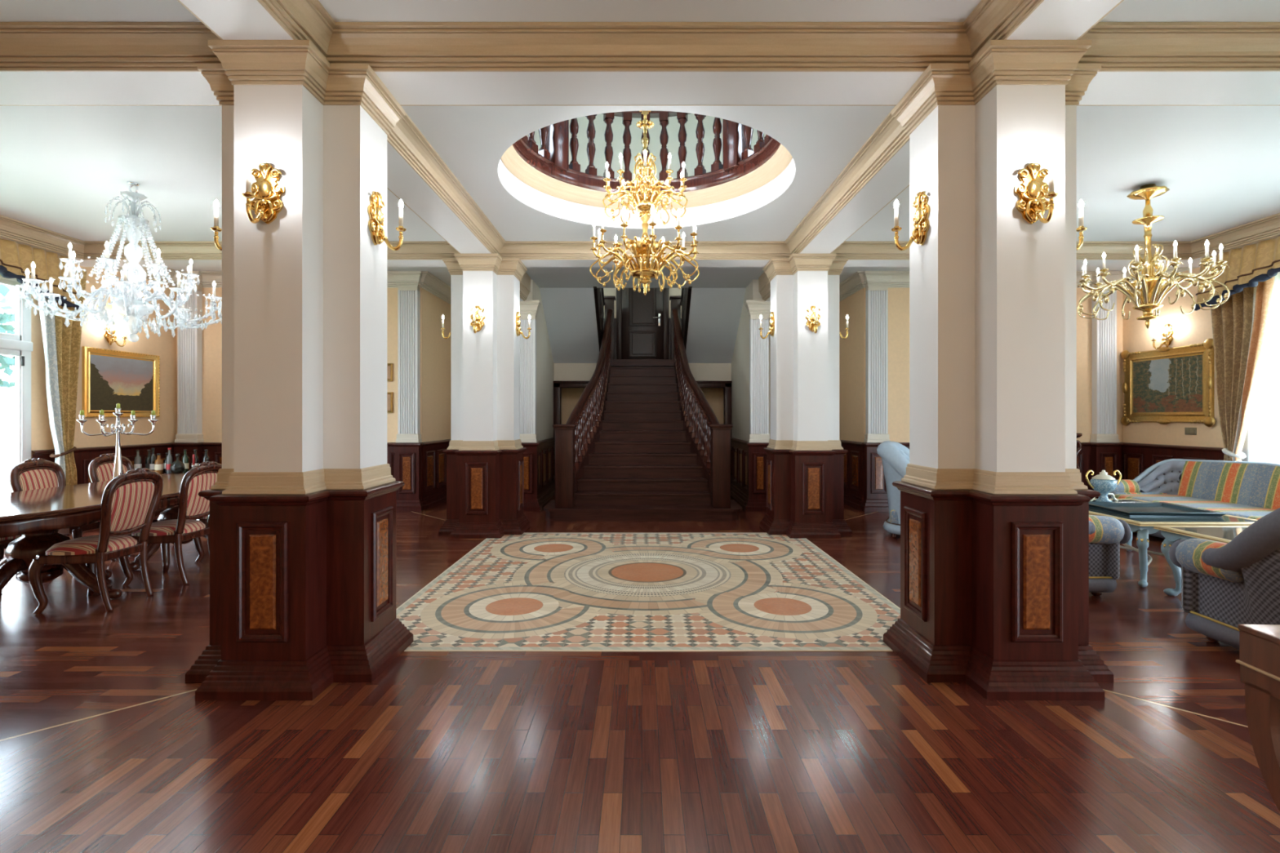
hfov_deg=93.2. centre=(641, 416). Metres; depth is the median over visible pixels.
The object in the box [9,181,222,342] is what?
chandelier
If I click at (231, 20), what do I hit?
beam
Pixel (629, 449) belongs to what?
staircase
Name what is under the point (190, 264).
candle
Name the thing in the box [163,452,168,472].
bottle
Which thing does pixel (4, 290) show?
tree
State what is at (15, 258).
valance
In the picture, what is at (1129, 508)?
tray
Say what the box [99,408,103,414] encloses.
candle
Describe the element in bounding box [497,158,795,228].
trim
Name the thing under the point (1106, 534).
armchair
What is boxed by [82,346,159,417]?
framed painting
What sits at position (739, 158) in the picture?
gallery balustrade
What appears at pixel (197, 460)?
bottle
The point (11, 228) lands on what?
crown molding
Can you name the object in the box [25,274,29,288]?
candle
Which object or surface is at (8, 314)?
tree
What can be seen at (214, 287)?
candle
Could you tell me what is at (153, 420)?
candle cup
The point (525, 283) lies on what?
crown molding
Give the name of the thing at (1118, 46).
crown molding
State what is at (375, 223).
wall sconce
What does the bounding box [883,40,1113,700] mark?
column
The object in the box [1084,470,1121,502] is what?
urn
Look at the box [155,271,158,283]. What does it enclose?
candle
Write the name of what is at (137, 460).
bottle
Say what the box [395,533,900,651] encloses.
inlay
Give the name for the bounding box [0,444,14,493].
ground
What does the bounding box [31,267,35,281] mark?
candle
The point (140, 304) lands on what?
candle
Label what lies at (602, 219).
candle
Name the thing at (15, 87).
beam
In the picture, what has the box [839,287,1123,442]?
wall
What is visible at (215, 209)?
candle
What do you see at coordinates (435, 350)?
wall
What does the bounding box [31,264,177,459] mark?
wall
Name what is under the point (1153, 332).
candle
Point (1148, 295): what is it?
chandelier
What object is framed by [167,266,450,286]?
ceiling
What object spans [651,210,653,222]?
candle
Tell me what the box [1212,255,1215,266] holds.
candle
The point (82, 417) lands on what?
candle cup
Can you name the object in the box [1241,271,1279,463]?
window
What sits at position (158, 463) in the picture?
bottle
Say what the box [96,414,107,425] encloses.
candle cup
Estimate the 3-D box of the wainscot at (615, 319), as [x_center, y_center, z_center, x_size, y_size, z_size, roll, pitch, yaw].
[0.010,-1.452,11.580,3.080,0.855,0.040,0,0,0]
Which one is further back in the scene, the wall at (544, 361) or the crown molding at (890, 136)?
the wall at (544, 361)
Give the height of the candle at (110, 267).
0.100 m
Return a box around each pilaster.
[172,271,204,470]
[390,271,423,511]
[520,300,542,511]
[743,300,770,511]
[862,271,895,511]
[1089,271,1124,498]
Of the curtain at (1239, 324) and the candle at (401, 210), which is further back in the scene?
the curtain at (1239, 324)
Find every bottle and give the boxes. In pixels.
[133,449,142,469]
[145,449,151,468]
[149,448,155,471]
[154,453,163,473]
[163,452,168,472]
[165,448,172,473]
[169,453,185,473]
[182,448,188,472]
[191,449,199,466]
[202,449,209,462]
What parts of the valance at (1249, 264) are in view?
cord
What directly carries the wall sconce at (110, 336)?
attached to the wall at (164, 345)
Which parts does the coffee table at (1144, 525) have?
leg, leg, glass, frame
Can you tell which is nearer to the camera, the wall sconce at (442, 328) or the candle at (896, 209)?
the candle at (896, 209)
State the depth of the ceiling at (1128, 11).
2.86 m
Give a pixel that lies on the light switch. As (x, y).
(1188, 431)
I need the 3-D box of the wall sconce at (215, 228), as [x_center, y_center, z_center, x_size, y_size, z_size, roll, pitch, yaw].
[-2.208,-1.040,3.222,0.174,0.313,0.160,0,0,0]
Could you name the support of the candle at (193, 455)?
on the candle holder
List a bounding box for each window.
[0,274,32,475]
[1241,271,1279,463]
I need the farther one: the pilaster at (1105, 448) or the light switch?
the pilaster at (1105, 448)
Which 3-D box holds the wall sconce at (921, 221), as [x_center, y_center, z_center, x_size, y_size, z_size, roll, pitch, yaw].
[1.416,-1.040,3.222,0.174,0.313,0.160,0,0,0]
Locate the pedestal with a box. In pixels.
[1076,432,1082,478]
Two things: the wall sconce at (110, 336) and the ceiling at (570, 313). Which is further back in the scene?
the ceiling at (570, 313)
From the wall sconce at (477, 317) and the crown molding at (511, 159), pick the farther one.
the wall sconce at (477, 317)
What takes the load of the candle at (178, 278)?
on the chandelier at (133, 210)
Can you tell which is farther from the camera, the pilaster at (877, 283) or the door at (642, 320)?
the door at (642, 320)
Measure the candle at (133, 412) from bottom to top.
0.044 m
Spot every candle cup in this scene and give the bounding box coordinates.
[76,414,87,425]
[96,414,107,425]
[113,408,123,417]
[128,415,137,424]
[148,414,158,425]
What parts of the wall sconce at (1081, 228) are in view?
arm, bulb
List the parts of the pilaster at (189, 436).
panel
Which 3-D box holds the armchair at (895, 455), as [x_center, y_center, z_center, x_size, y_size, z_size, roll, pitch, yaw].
[3.105,0.788,6.629,0.943,1.024,1.040,0,0,30]
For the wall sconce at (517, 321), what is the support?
attached to the column at (485, 461)
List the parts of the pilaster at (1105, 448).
panel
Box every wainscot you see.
[32,437,555,510]
[603,318,681,359]
[730,437,1223,510]
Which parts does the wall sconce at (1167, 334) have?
arm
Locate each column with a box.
[185,40,413,700]
[438,253,530,538]
[759,253,852,538]
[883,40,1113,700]
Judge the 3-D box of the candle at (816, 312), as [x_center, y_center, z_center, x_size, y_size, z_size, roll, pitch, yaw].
[1.848,-1.048,6.401,0.023,0.127,0.023,0,0,0]
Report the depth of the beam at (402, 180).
4.96 m
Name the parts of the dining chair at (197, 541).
leg, seat rail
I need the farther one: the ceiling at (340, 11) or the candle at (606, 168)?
the candle at (606, 168)
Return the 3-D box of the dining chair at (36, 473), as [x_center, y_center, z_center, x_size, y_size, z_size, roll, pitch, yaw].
[-4.959,0.835,5.216,0.550,0.954,0.506,0,0,-6]
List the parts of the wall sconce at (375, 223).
arm, bulb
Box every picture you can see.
[386,363,392,381]
[386,391,392,413]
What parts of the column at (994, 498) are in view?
panel, dado moulding, panel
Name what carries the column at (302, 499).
on the floor
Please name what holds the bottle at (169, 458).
on the bar cabinet
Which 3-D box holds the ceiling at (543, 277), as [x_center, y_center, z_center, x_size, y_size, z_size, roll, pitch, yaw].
[0.036,-1.930,8.028,3.299,0.030,1.944,0,0,0]
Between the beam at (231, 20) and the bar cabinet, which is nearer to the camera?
the beam at (231, 20)
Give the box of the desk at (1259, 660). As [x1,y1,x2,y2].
[1235,624,1279,813]
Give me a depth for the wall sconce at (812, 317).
6.51 m
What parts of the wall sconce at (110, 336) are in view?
arm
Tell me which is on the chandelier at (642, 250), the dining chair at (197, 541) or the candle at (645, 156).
the candle at (645, 156)
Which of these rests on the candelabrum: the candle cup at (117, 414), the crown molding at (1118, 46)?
the candle cup at (117, 414)
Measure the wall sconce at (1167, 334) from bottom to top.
0.313 m
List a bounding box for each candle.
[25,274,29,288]
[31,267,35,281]
[48,283,53,295]
[67,266,71,280]
[68,248,71,262]
[71,256,75,269]
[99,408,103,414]
[105,247,108,261]
[108,266,111,278]
[123,269,127,284]
[131,409,135,415]
[138,297,142,308]
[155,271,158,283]
[156,253,159,267]
[177,277,180,290]
[182,299,184,310]
[189,263,192,275]
[192,454,195,464]
[212,286,215,298]
[213,207,218,232]
[245,168,251,198]
[398,207,403,232]
[528,319,530,330]
[592,226,595,235]
[601,217,604,228]
[605,167,608,177]
[619,158,622,168]
[622,212,625,222]
[644,155,646,165]
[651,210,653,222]
[668,158,671,168]
[677,214,679,225]
[682,166,684,177]
[682,237,684,247]
[693,222,695,232]
[815,311,817,320]
[893,207,898,231]
[1048,168,1054,199]
[1078,207,1084,232]
[1084,264,1086,274]
[1102,257,1105,268]
[1135,250,1138,261]
[1152,331,1155,339]
[1173,245,1177,257]
[1188,262,1191,273]
[1204,245,1208,257]
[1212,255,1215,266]
[1219,248,1222,260]
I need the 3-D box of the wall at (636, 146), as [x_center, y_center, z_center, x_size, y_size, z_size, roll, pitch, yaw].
[0.050,-3.680,8.175,6.500,2.640,0.150,0,0,0]
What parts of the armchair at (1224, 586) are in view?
arm panel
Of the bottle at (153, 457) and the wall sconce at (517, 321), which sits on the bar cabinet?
the bottle at (153, 457)
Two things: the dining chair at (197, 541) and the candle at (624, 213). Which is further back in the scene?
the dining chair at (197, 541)
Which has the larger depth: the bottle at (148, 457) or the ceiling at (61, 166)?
the bottle at (148, 457)
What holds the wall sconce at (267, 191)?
attached to the column at (302, 499)
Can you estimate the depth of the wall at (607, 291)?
11.60 m
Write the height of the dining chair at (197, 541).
0.954 m
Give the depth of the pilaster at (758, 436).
8.35 m
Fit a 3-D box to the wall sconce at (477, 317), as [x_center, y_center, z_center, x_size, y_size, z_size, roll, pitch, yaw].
[-1.776,-1.040,6.461,0.160,0.313,0.174,0,0,0]
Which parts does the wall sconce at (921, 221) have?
bulb, arm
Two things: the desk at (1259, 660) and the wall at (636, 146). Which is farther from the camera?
the wall at (636, 146)
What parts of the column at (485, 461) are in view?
panel, dado moulding, panel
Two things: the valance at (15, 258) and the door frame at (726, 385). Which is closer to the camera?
the valance at (15, 258)
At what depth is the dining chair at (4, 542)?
4.44 m
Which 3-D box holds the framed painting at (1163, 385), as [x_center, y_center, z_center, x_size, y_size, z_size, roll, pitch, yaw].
[6.689,-0.398,7.740,0.062,1.047,1.392,0,0,0]
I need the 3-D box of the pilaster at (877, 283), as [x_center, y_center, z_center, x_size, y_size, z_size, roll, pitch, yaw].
[3.260,-0.347,8.359,0.434,3.294,0.182,0,0,0]
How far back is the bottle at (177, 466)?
7.38 m
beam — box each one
[0,71,1279,104]
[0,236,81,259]
[75,259,1200,266]
[179,0,293,39]
[386,141,491,253]
[1005,0,1121,39]
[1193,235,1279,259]
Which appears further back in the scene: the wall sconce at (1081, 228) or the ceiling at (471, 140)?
the ceiling at (471, 140)
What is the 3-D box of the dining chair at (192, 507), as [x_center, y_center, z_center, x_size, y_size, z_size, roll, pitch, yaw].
[-3.731,0.835,4.841,0.550,0.954,0.506,0,0,-2]
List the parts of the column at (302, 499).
panel, dado moulding, panel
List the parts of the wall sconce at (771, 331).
arm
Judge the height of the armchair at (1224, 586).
0.965 m
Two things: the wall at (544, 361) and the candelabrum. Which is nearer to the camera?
the candelabrum
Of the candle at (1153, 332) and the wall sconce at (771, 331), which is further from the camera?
the candle at (1153, 332)
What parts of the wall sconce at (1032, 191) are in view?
arm, bulb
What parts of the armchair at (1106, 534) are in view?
arm panel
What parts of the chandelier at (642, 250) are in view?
arm, arm, arm, arm, arm, arm, arm, arm, arm, arm, stem, scroll crown, lamp shade, arm, arm, arm, arm, arm, arm, arm, arm, arm, arm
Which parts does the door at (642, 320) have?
panel, panel, handle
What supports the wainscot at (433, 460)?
attached to the wall at (435, 350)
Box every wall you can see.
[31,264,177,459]
[202,287,450,442]
[526,113,766,179]
[526,279,554,440]
[554,363,731,381]
[561,387,723,430]
[603,288,681,318]
[731,279,770,440]
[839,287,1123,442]
[1123,266,1223,448]
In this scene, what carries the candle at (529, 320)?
on the wall sconce at (517, 321)
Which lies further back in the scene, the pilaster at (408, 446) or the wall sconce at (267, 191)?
the pilaster at (408, 446)
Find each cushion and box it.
[1111,493,1275,519]
[1177,461,1279,509]
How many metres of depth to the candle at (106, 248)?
4.57 m
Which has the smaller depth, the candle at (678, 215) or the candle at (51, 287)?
the candle at (678, 215)
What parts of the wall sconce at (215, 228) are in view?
bulb, arm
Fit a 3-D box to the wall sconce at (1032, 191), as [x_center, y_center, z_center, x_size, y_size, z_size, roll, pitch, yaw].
[1.848,-1.040,2.790,0.160,0.313,0.174,0,0,0]
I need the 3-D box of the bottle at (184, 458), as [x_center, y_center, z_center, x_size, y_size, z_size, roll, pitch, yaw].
[-5.740,0.556,7.600,0.074,0.287,0.074,0,0,0]
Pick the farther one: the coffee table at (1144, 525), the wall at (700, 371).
the wall at (700, 371)
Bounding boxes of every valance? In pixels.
[0,238,84,311]
[1194,235,1279,311]
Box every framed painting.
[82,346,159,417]
[1120,337,1215,426]
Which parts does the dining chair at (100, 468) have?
frame, seat rail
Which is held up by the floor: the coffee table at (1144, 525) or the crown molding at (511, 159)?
the coffee table at (1144, 525)
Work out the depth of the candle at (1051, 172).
2.72 m
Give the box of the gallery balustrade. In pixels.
[512,111,780,194]
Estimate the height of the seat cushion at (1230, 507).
0.145 m
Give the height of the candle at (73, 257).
0.100 m
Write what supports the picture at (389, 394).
attached to the wall at (435, 350)
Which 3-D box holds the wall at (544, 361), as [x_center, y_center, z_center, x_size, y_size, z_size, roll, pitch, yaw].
[-2.305,-0.400,9.475,1.550,3.400,2.050,0,0,0]
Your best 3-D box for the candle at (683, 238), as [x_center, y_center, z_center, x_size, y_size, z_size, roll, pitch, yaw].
[0.359,-1.500,5.235,0.021,0.100,0.020,0,0,-37]
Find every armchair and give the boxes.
[876,440,909,537]
[1088,515,1131,595]
[1168,507,1279,649]
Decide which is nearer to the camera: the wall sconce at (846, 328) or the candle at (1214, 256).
the candle at (1214, 256)
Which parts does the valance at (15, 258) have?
cord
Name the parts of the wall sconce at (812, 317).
arm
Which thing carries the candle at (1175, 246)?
on the chandelier at (1148, 295)
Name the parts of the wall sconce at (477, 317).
arm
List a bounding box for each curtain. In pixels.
[37,269,86,485]
[1210,275,1275,461]
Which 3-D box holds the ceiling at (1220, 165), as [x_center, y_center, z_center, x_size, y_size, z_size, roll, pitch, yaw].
[4.065,-1.930,5.058,4.110,0.030,3.346,0,0,0]
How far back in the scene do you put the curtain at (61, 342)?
6.63 m
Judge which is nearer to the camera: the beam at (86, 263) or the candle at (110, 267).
the candle at (110, 267)
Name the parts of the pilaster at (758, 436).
panel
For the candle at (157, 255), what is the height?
0.100 m
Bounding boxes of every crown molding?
[0,0,222,71]
[0,104,461,304]
[257,0,1044,71]
[386,104,909,259]
[500,143,792,210]
[520,272,530,301]
[758,271,770,301]
[830,104,1279,302]
[1075,0,1279,71]
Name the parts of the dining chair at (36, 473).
frame, leg, seat rail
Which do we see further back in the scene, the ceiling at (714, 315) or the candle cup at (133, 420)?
the ceiling at (714, 315)
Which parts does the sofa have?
arm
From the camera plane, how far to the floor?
2.38 m
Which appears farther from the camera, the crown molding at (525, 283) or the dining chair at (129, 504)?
the crown molding at (525, 283)
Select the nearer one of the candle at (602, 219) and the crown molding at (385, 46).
the crown molding at (385, 46)
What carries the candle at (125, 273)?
on the chandelier at (133, 210)
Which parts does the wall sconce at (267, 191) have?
bulb, arm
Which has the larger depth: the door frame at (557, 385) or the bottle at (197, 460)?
the door frame at (557, 385)
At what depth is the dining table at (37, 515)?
4.22 m
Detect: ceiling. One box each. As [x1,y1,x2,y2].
[0,0,200,22]
[0,105,446,241]
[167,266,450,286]
[318,0,981,22]
[400,105,895,241]
[525,266,764,288]
[539,288,599,363]
[685,288,746,363]
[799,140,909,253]
[839,266,1128,283]
[844,105,1279,241]
[1099,0,1279,22]
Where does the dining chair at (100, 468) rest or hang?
on the floor
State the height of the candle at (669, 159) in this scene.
0.100 m
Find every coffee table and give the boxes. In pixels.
[1088,498,1257,587]
[1153,525,1248,596]
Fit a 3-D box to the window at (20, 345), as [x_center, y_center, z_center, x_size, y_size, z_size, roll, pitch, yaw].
[-6.514,-0.130,5.060,0.112,2.740,2.720,0,0,0]
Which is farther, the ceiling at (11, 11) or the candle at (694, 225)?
the candle at (694, 225)
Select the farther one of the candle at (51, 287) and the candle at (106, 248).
the candle at (51, 287)
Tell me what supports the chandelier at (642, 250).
hanging from the ceiling
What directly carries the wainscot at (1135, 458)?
attached to the wall at (851, 348)
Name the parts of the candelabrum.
arm, arm, stem, arm, arm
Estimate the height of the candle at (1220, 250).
0.100 m
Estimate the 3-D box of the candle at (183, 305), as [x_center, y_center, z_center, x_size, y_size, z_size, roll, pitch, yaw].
[-4.232,-1.030,5.577,0.020,0.100,0.021,0,0,-6]
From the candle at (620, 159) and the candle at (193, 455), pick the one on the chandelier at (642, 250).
the candle at (620, 159)
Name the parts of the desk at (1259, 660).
rail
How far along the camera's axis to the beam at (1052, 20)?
2.66 m
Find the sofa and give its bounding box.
[1093,458,1279,538]
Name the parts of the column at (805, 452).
panel, dado moulding, panel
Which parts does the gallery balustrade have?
post, handrail, rail, post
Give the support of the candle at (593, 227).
on the chandelier at (642, 250)
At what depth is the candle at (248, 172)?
2.72 m
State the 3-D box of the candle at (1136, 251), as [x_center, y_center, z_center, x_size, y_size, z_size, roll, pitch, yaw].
[3.870,-1.245,4.729,0.021,0.100,0.020,0,0,-41]
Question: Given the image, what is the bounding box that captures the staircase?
[543,296,742,521]
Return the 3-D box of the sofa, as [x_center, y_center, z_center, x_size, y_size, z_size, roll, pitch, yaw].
[5.723,0.876,5.960,0.974,0.848,2.190,0,0,0]
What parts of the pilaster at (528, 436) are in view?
panel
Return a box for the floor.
[0,494,1279,852]
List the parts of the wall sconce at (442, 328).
arm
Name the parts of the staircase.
handrail, handrail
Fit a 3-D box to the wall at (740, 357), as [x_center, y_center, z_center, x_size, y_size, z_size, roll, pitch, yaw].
[2.325,-0.400,9.475,1.550,3.400,2.050,0,0,0]
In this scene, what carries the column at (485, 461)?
on the floor
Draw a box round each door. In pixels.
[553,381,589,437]
[616,288,668,359]
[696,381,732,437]
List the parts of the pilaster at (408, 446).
panel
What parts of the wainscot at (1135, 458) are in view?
panel, panel, panel, panel, panel, panel, panel, panel, panel, panel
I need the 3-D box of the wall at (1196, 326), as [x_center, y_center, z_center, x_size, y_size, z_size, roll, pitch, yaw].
[6.765,-0.400,7.535,0.090,3.400,1.830,0,0,0]
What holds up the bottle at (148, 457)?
on the bar cabinet
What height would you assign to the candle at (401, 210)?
0.127 m
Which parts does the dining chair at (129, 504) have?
leg, seat rail, leg, seat, leg, frame, leg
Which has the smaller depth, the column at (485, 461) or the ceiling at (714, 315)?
the column at (485, 461)
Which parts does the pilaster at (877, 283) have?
panel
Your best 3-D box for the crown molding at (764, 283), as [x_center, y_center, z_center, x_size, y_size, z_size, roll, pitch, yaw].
[1.648,-1.746,7.796,0.075,0.339,1.107,0,0,0]
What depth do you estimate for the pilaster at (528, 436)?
8.35 m
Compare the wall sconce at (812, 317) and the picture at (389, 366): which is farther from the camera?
the picture at (389, 366)
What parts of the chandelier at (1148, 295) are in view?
arm, arm, arm, arm, arm, arm, stem, scroll crown, arm, arm, arm, arm, arm, arm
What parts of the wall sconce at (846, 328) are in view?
arm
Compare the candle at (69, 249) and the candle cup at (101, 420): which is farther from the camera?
the candle cup at (101, 420)
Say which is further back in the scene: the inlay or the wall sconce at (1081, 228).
the inlay
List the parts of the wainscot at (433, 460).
panel, panel, panel, panel, panel, panel, panel, panel, panel, panel, panel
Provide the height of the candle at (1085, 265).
0.100 m
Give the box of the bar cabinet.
[153,472,186,519]
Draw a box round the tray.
[1088,501,1226,516]
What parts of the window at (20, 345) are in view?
sash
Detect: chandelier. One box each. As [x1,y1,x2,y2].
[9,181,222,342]
[589,110,699,295]
[1076,183,1230,328]
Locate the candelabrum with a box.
[76,408,158,478]
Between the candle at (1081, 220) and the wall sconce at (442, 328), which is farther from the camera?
the wall sconce at (442, 328)
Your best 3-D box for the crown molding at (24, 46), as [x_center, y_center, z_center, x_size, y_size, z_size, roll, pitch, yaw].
[-4.077,-1.830,0.230,4.276,0.170,5.660,0,0,0]
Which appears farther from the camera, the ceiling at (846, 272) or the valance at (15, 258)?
the ceiling at (846, 272)
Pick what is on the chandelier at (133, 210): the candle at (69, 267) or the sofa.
the candle at (69, 267)
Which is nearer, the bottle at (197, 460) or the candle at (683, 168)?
the candle at (683, 168)
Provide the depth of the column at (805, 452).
6.65 m
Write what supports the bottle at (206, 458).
on the bar cabinet
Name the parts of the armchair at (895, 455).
seat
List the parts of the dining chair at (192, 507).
leg, leg, seat rail, seat, leg, frame, leg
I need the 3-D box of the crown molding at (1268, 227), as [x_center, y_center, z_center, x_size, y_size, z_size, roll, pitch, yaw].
[4.240,-1.872,6.642,4.960,0.254,6.516,0,0,0]
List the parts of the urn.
handle, lid, handle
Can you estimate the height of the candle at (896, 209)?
0.127 m
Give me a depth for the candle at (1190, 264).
5.10 m
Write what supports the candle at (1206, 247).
on the chandelier at (1148, 295)
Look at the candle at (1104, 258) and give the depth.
4.92 m
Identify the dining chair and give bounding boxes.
[0,534,22,594]
[8,457,117,561]
[27,467,164,614]
[88,453,164,533]
[118,461,222,586]
[192,515,208,562]
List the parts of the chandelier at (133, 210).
bulb, arm, arm, arm, arm, arm, arm, arm, arm, arm, arm, canopy dish, arm, arm, arm, arm, arm, arm, arm, arm, arm, arm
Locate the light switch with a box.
[1184,427,1196,435]
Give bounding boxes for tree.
[0,284,14,387]
[0,294,14,368]
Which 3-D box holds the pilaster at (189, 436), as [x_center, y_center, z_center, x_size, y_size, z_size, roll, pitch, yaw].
[-6.280,-0.347,8.359,0.434,3.294,0.182,0,0,0]
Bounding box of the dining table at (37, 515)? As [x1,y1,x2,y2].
[0,473,207,599]
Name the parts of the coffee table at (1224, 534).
leg, frame, glass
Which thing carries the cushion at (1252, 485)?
on the sofa
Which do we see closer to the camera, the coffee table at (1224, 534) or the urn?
the coffee table at (1224, 534)
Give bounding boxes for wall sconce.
[103,320,127,346]
[210,200,222,250]
[241,160,284,224]
[367,191,406,250]
[440,315,450,338]
[470,305,484,333]
[515,311,531,338]
[759,311,774,338]
[805,305,820,333]
[839,315,849,338]
[891,191,930,250]
[1013,160,1058,224]
[1076,199,1087,250]
[1151,324,1173,349]
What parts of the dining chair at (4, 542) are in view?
leg, seat rail, seat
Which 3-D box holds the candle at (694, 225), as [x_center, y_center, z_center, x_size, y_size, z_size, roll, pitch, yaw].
[0.414,-1.500,4.819,0.021,0.100,0.020,0,0,23]
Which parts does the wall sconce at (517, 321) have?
arm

